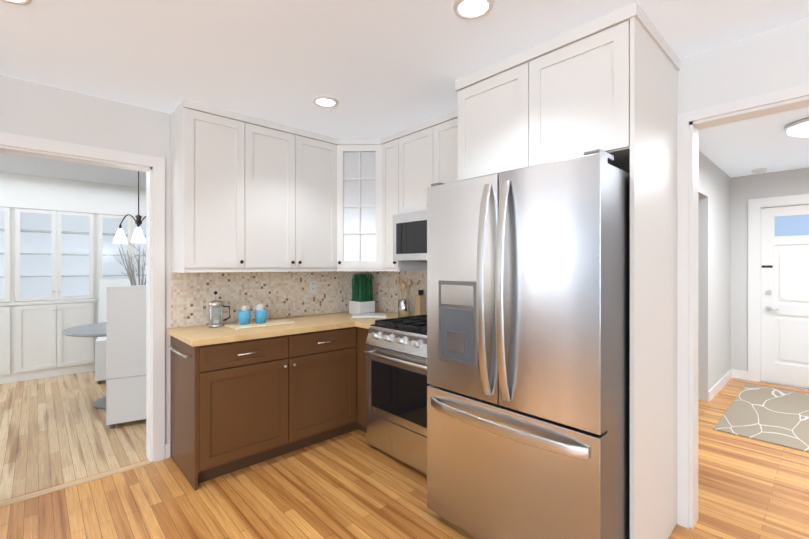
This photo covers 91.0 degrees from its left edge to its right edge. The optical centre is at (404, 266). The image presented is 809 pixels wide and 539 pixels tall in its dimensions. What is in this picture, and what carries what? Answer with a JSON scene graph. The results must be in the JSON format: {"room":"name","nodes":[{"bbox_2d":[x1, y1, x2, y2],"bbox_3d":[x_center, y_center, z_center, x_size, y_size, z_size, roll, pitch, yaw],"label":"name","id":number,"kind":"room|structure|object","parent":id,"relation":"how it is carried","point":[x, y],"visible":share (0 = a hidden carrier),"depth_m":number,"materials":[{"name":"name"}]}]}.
{"room":"kitchen","nodes":[
{"label":"kitchen","id":0,"kind":"room"},
{"bbox_2d":[0,75,368,443],"bbox_3d":[-2.646,0.130,2.005,6.370,2.440,0.126,0,0,-43],"label":"wall","id":1,"kind":"structure","parent":0,"point":[33,109],"depth_m":2.82,"materials":[{"name":"white paint"}]},
{"bbox_2d":[171,101,254,268],"bbox_3d":[-1.382,-0.530,2.864,0.452,1.080,0.336,0,0,-43],"label":"upper cabinet","id":2,"kind":"object","parent":1,"relation":"attached to","point":[253,195],"depth_m":2.73,"materials":[{"name":"white wood"}]},
{"bbox_2d":[255,117,286,268],"bbox_3d":[-1.115,-0.530,3.112,0.512,1.080,0.336,0,0,-43],"label":"upper cabinet","id":3,"kind":"object","parent":1,"relation":"attached to","point":[270,138],"depth_m":2.99,"materials":[{"name":"white wood"}]},
{"bbox_2d":[287,126,334,268],"bbox_3d":[-0.820,-0.530,3.360,0.494,1.080,0.372,0,0,-43],"label":"upper cabinet","id":4,"kind":"object","parent":1,"relation":"attached to","point":[310,155],"depth_m":3.22,"materials":[{"name":"white wood"}]},
{"bbox_2d":[309,281,316,293],"bbox_3d":[-0.827,0.182,3.596,0.072,0.115,0.008,0,0,-43],"label":"electrical outlet plate","id":5,"kind":"object","parent":1,"relation":"attached to","point":[312,286],"visible":1,"depth_m":3.59,"materials":[{"name":"white plastic"}]},
{"bbox_2d":[0,371,808,538],"bbox_3d":[-0.314,1.365,2.239,10.110,0.030,10.270,0,0,-43],"label":"floor","id":6,"kind":"structure","parent":0,"point":[354,484],"depth_m":2.43,"materials":[{"name":"brown wood"}]},
{"bbox_2d":[0,300,15,383],"bbox_3d":[-4.847,0.899,4.616,0.437,0.899,0.381,0,0,-43],"label":"base cabinet","id":7,"kind":"object","parent":6,"relation":"on","point":[7,311],"depth_m":4.60,"materials":[{"name":"white wood"}]},
{"bbox_2d":[16,300,63,381],"bbox_3d":[-4.526,0.899,4.912,0.437,0.899,0.381,0,0,-43],"label":"base cabinet","id":8,"kind":"object","parent":6,"relation":"on","point":[39,323],"depth_m":4.79,"materials":[{"name":"white wood"}]},
{"bbox_2d":[0,172,145,219],"bbox_3d":[-4.411,-0.905,5.032,5.390,0.369,0.360,0,0,-43],"label":"wall","id":9,"kind":"structure","parent":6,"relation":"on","point":[28,193],"depth_m":4.98,"materials":[{"name":"white paint"}]},
{"bbox_2d":[64,300,95,374],"bbox_3d":[-4.282,0.899,5.138,0.437,0.899,0.381,0,0,-43],"label":"base cabinet","id":10,"kind":"object","parent":6,"relation":"on","point":[79,352],"depth_m":5.04,"materials":[{"name":"white wood"}]},
{"bbox_2d":[62,322,106,408],"bbox_3d":[-2.828,0.973,4.007,0.940,0.753,0.940,0,0,-43],"label":"dining table","id":11,"kind":"object","parent":6,"relation":"on","point":[95,330],"visible":0.25,"depth_m":3.78,"materials":[{"name":"grey"}]},
{"bbox_2d":[113,237,145,285],"bbox_3d":[-2.638,0.148,3.995,0.468,0.896,0.523,0,0,-43],"label":"branches","id":12,"kind":"object","parent":11,"relation":"on","point":[128,274],"visible":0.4,"depth_m":3.94,"materials":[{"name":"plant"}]},
{"bbox_2d":[96,300,98,338],"bbox_3d":[-3.961,0.899,5.435,0.437,0.899,0.381,0,0,-43],"label":"base cabinet","id":13,"kind":"object","parent":6,"relation":"on","point":[97,301],"depth_m":5.17,"materials":[{"name":"white"}]},
{"bbox_2d":[95,279,143,383],"bbox_3d":[-3.477,0.754,4.889,0.476,1.189,0.520,0,0,-33],"label":"dining chair","id":14,"kind":"object","parent":6,"relation":"on","point":[100,359],"visible":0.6,"depth_m":4.83,"materials":[{"name":"white fabric"}]},
{"bbox_2d":[106,285,145,427],"bbox_3d":[-2.330,0.754,3.524,0.476,1.189,0.460,0,0,-31],"label":"dining chair","id":15,"kind":"object","parent":6,"relation":"on","point":[126,361],"visible":0.56,"depth_m":3.33,"materials":[{"name":"white fabric"}]},
{"bbox_2d":[167,327,350,489],"bbox_3d":[-1.021,0.913,3.013,1.192,0.872,0.610,0,0,-43],"label":"base cabinet","id":16,"kind":"object","parent":6,"relation":"on","point":[236,405],"depth_m":2.67,"materials":[{"name":"brown wood"}]},
{"bbox_2d":[167,310,414,346],"bbox_3d":[-0.742,0.455,3.130,1.803,0.040,0.816,0,0,-43],"label":"countertop","id":17,"kind":"structure","parent":16,"relation":"on","point":[198,335],"depth_m":2.81,"materials":[{"name":"beige wood"}]},
{"bbox_2d":[208,291,230,327],"bbox_3d":[-1.353,0.305,2.905,0.148,0.258,0.098,0,0,-43],"label":"press","id":18,"kind":"object","parent":17,"relation":"on","point":[214,304],"visible":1,"depth_m":2.87,"materials":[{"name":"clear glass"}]},
{"bbox_2d":[225,319,294,329],"bbox_3d":[-1.068,0.427,2.965,0.450,0.014,0.200,0,0,-43],"label":"serving board","id":19,"kind":"object","parent":17,"relation":"on","point":[266,324],"visible":0.96,"depth_m":2.90,"materials":[{"name":"beige wood"}]},
{"bbox_2d":[237,305,250,324],"bbox_3d":[-1.176,0.352,2.920,0.094,0.138,0.093,0,0,-43],"label":"cup","id":20,"kind":"object","parent":19,"relation":"on","point":[244,314],"visible":1,"depth_m":2.89,"materials":[{"name":"blue ceramic"}]},
{"bbox_2d":[254,303,266,323],"bbox_3d":[-1.078,0.348,2.983,0.094,0.145,0.093,0,0,-43],"label":"cup","id":21,"kind":"object","parent":19,"relation":"on","point":[260,312],"visible":1,"depth_m":2.95,"materials":[{"name":"blue ceramic"}]},
{"bbox_2d":[349,273,374,313],"bbox_3d":[-0.398,0.246,3.721,0.170,0.376,0.170,0,0,-43],"label":"grass planter","id":22,"kind":"object","parent":17,"relation":"on","point":[361,301],"visible":1,"depth_m":3.67,"materials":[{"name":"white ceramic"}]},
{"bbox_2d":[352,313,386,317],"bbox_3d":[-0.308,0.423,3.477,0.300,0.022,0.220,0,0,-5],"label":"open book","id":23,"kind":"object","parent":17,"relation":"on","point":[370,315],"visible":0.93,"depth_m":3.40,"materials":[{"name":"beige paper"}]},
{"bbox_2d":[396,275,411,316],"bbox_3d":[-0.004,0.254,3.448,0.133,0.360,0.132,0,0,-43],"label":"utensil crock","id":24,"kind":"object","parent":17,"relation":"on","point":[403,307],"visible":0.98,"depth_m":3.41,"materials":[{"name":"silver metal"}]},
{"bbox_2d":[415,290,425,315],"bbox_3d":[0.135,0.316,3.439,0.070,0.235,0.067,0,0,-43],"label":"knife block","id":25,"kind":"object","parent":17,"relation":"on","point":[420,303],"visible":0.88,"depth_m":3.42,"materials":[{"name":"brown wood"}]},
{"bbox_2d":[351,327,368,432],"bbox_3d":[-0.125,0.912,3.299,0.669,0.872,0.226,0,0,-43],"label":"base cabinet","id":26,"kind":"object","parent":6,"relation":"on","point":[359,335],"depth_m":3.16,"materials":[{"name":"brown wood"}]},
{"bbox_2d":[364,315,429,474],"bbox_3d":[0.182,0.877,2.909,0.711,0.944,0.752,0,0,-43],"label":"range","id":27,"kind":"object","parent":6,"relation":"on","point":[395,352],"visible":0.54,"depth_m":2.73,"materials":[{"name":"silver metal"}]},
{"bbox_2d":[427,149,629,538],"bbox_3d":[0.731,0.452,2.087,0.982,1.794,0.892,0,0,-43],"label":"fridge","id":28,"kind":"object","parent":6,"relation":"on","point":[528,352],"visible":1,"depth_m":1.68,"materials":[{"name":"silver metal"}]},
{"bbox_2d":[713,384,808,452],"bbox_3d":[3.916,1.343,3.182,1.840,0.011,2.010,0,0,-43],"label":"rug","id":29,"kind":"object","parent":6,"relation":"on","point":[779,417],"visible":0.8,"depth_m":3.53,"materials":[{"name":"beige fabric"}]},
{"bbox_2d":[0,0,808,187],"bbox_3d":[-0.358,-1.115,2.197,10.230,0.050,10.270,0,0,-43],"label":"ceiling","id":30,"kind":"structure","parent":0,"point":[379,68],"depth_m":2.02,"materials":[{"name":"white paint"}]},
{"bbox_2d":[1,0,31,4],"bbox_3d":[-1.572,-1.083,1.558,0.170,0.011,0.170,0,0,-43],"label":"recessed light","id":31,"kind":"object","parent":30,"relation":"in","point":[21,2],"visible":0.97,"depth_m":1.62,"materials":[{"name":"white"}]},
{"bbox_2d":[113,171,145,243],"bbox_3d":[-2.819,-0.670,4.256,0.448,0.839,0.433,0,0,-43],"label":"pendant chandelier","id":32,"kind":"object","parent":30,"relation":"hanging from","point":[138,236],"visible":0.67,"depth_m":4.22,"materials":[{"name":"white glass"}]},
{"bbox_2d":[312,96,338,107],"bbox_3d":[-0.519,-1.083,2.614,0.170,0.011,0.170,0,0,-43],"label":"recessed light","id":33,"kind":"object","parent":30,"relation":"in","point":[326,101],"visible":0.96,"depth_m":2.61,"materials":[{"name":"white plastic"}]},
{"bbox_2d":[453,0,493,19],"bbox_3d":[0.286,-1.083,1.656,0.170,0.011,0.170,0,0,-43],"label":"recessed light","id":34,"kind":"object","parent":30,"relation":"in","point":[470,9],"visible":0.96,"depth_m":1.67,"materials":[{"name":"white"}]},
{"bbox_2d":[752,168,766,173],"bbox_3d":[3.968,-1.073,4.449,0.130,0.034,0.128,0,0,-43],"label":"smoke detector","id":35,"kind":"object","parent":30,"relation":"attached to","point":[759,170],"visible":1,"depth_m":4.41,"materials":[{"name":"white plastic"}]},
{"bbox_2d":[784,117,808,136],"bbox_3d":[3.105,-1.047,2.982,0.370,0.084,0.370,0,0,-43],"label":"light","id":36,"kind":"object","parent":30,"relation":"attached to","point":[799,128],"visible":1,"depth_m":2.99,"materials":[{"name":"white"}]},
{"bbox_2d":[369,18,808,314],"bbox_3d":[1.889,0.131,1.701,0.126,2.440,6.489,0,0,-43],"label":"wall","id":37,"kind":"structure","parent":0,"point":[777,59],"depth_m":1.93,"materials":[{"name":"white paint"}]},
{"bbox_2d":[335,137,382,268],"bbox_3d":[-0.378,-0.530,3.580,0.657,1.080,0.650,0,0,-43],"label":"upper cabinet","id":38,"kind":"object","parent":37,"relation":"attached to","point":[358,162],"depth_m":3.39,"materials":[{"name":"white wood"}]},
{"bbox_2d":[383,130,426,268],"bbox_3d":[-0.008,-0.530,3.390,0.372,1.080,0.319,0,0,-43],"label":"upper cabinet","id":39,"kind":"object","parent":37,"relation":"attached to","point":[392,143],"depth_m":3.29,"materials":[{"name":"white wood"}]},
{"bbox_2d":[403,125,422,213],"bbox_3d":[0.223,-0.743,3.167,0.336,0.655,0.437,0,0,-43],"label":"upper cabinet","id":40,"kind":"object","parent":37,"relation":"attached to","point":[413,137],"depth_m":3.10,"materials":[{"name":"white wood"}]},
{"bbox_2d":[423,113,454,210],"bbox_3d":[0.473,-0.742,2.896,0.336,0.655,0.527,0,0,-43],"label":"upper cabinet","id":41,"kind":"object","parent":37,"relation":"attached to","point":[438,133],"depth_m":2.90,"materials":[{"name":"white wood"}]},
{"bbox_2d":[393,210,426,260],"bbox_3d":[0.296,-0.231,3.014,0.435,0.362,0.754,0,0,-43],"label":"microwave","id":42,"kind":"object","parent":41,"relation":"attached to","point":[409,236],"visible":0.27,"depth_m":3.03,"materials":[{"name":"silver metal"}]},
{"bbox_2d":[455,57,514,181],"bbox_3d":[0.732,-0.785,2.372,0.668,0.570,0.524,0,0,-43],"label":"upper cabinet","id":43,"kind":"object","parent":37,"relation":"attached to","point":[485,112],"depth_m":2.19,"materials":[{"name":"white wood"}]},
{"bbox_2d":[515,5,678,180],"bbox_3d":[1.004,-0.785,2.078,0.668,0.570,0.525,0,0,-43],"label":"upper cabinet","id":44,"kind":"object","parent":37,"relation":"attached to","point":[608,84],"depth_m":1.82,"materials":[{"name":"white wood"}]},
{"bbox_2d":[698,150,733,400],"bbox_3d":[2.608,0.130,3.667,3.600,2.440,0.120,0,0,-43],"label":"wall","id":45,"kind":"structure","parent":0,"point":[723,197],"depth_m":4.21,"materials":[{"name":"white paint"}]},
{"bbox_2d":[734,168,808,371],"bbox_3d":[5.393,0.130,3.425,0.120,2.440,4.260,0,0,-43],"label":"wall","id":46,"kind":"structure","parent":0,"point":[795,181],"depth_m":4.76,"materials":[{"name":"white paint"}]},
{"bbox_2d":[760,203,808,388],"bbox_3d":[4.513,0.324,4.354,0.149,2.050,0.930,0,0,-43],"label":"front door","id":47,"kind":"structure","parent":46,"relation":"in","point":[784,295],"depth_m":4.54,"materials":[{"name":"white painted wood"},{"name":"glass"},{"name":"brushed nickel"}]},
{"bbox_3d":[-3.586,0.130,3.632,7.440,2.440,3.780,0,0,-43],"label":"wall","id":48,"kind":"structure","parent":0,"visible":0},
{"bbox_2d":[0,132,169,507],"bbox_3d":[-2.055,0.294,2.544,0.954,2.112,0.173,0,0,-43],"label":"door frame","id":49,"kind":"structure","parent":48,"relation":"attached to","point":[154,167],"depth_m":2.75,"materials":[{"name":"white"}]},
{"bbox_2d":[677,83,808,528],"bbox_3d":[1.976,0.276,1.611,0.156,2.150,1.439,0,0,-43],"label":"door frame","id":50,"kind":"structure","parent":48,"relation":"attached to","point":[690,123],"depth_m":2.07,"materials":[{"name":"white"}]}
]}

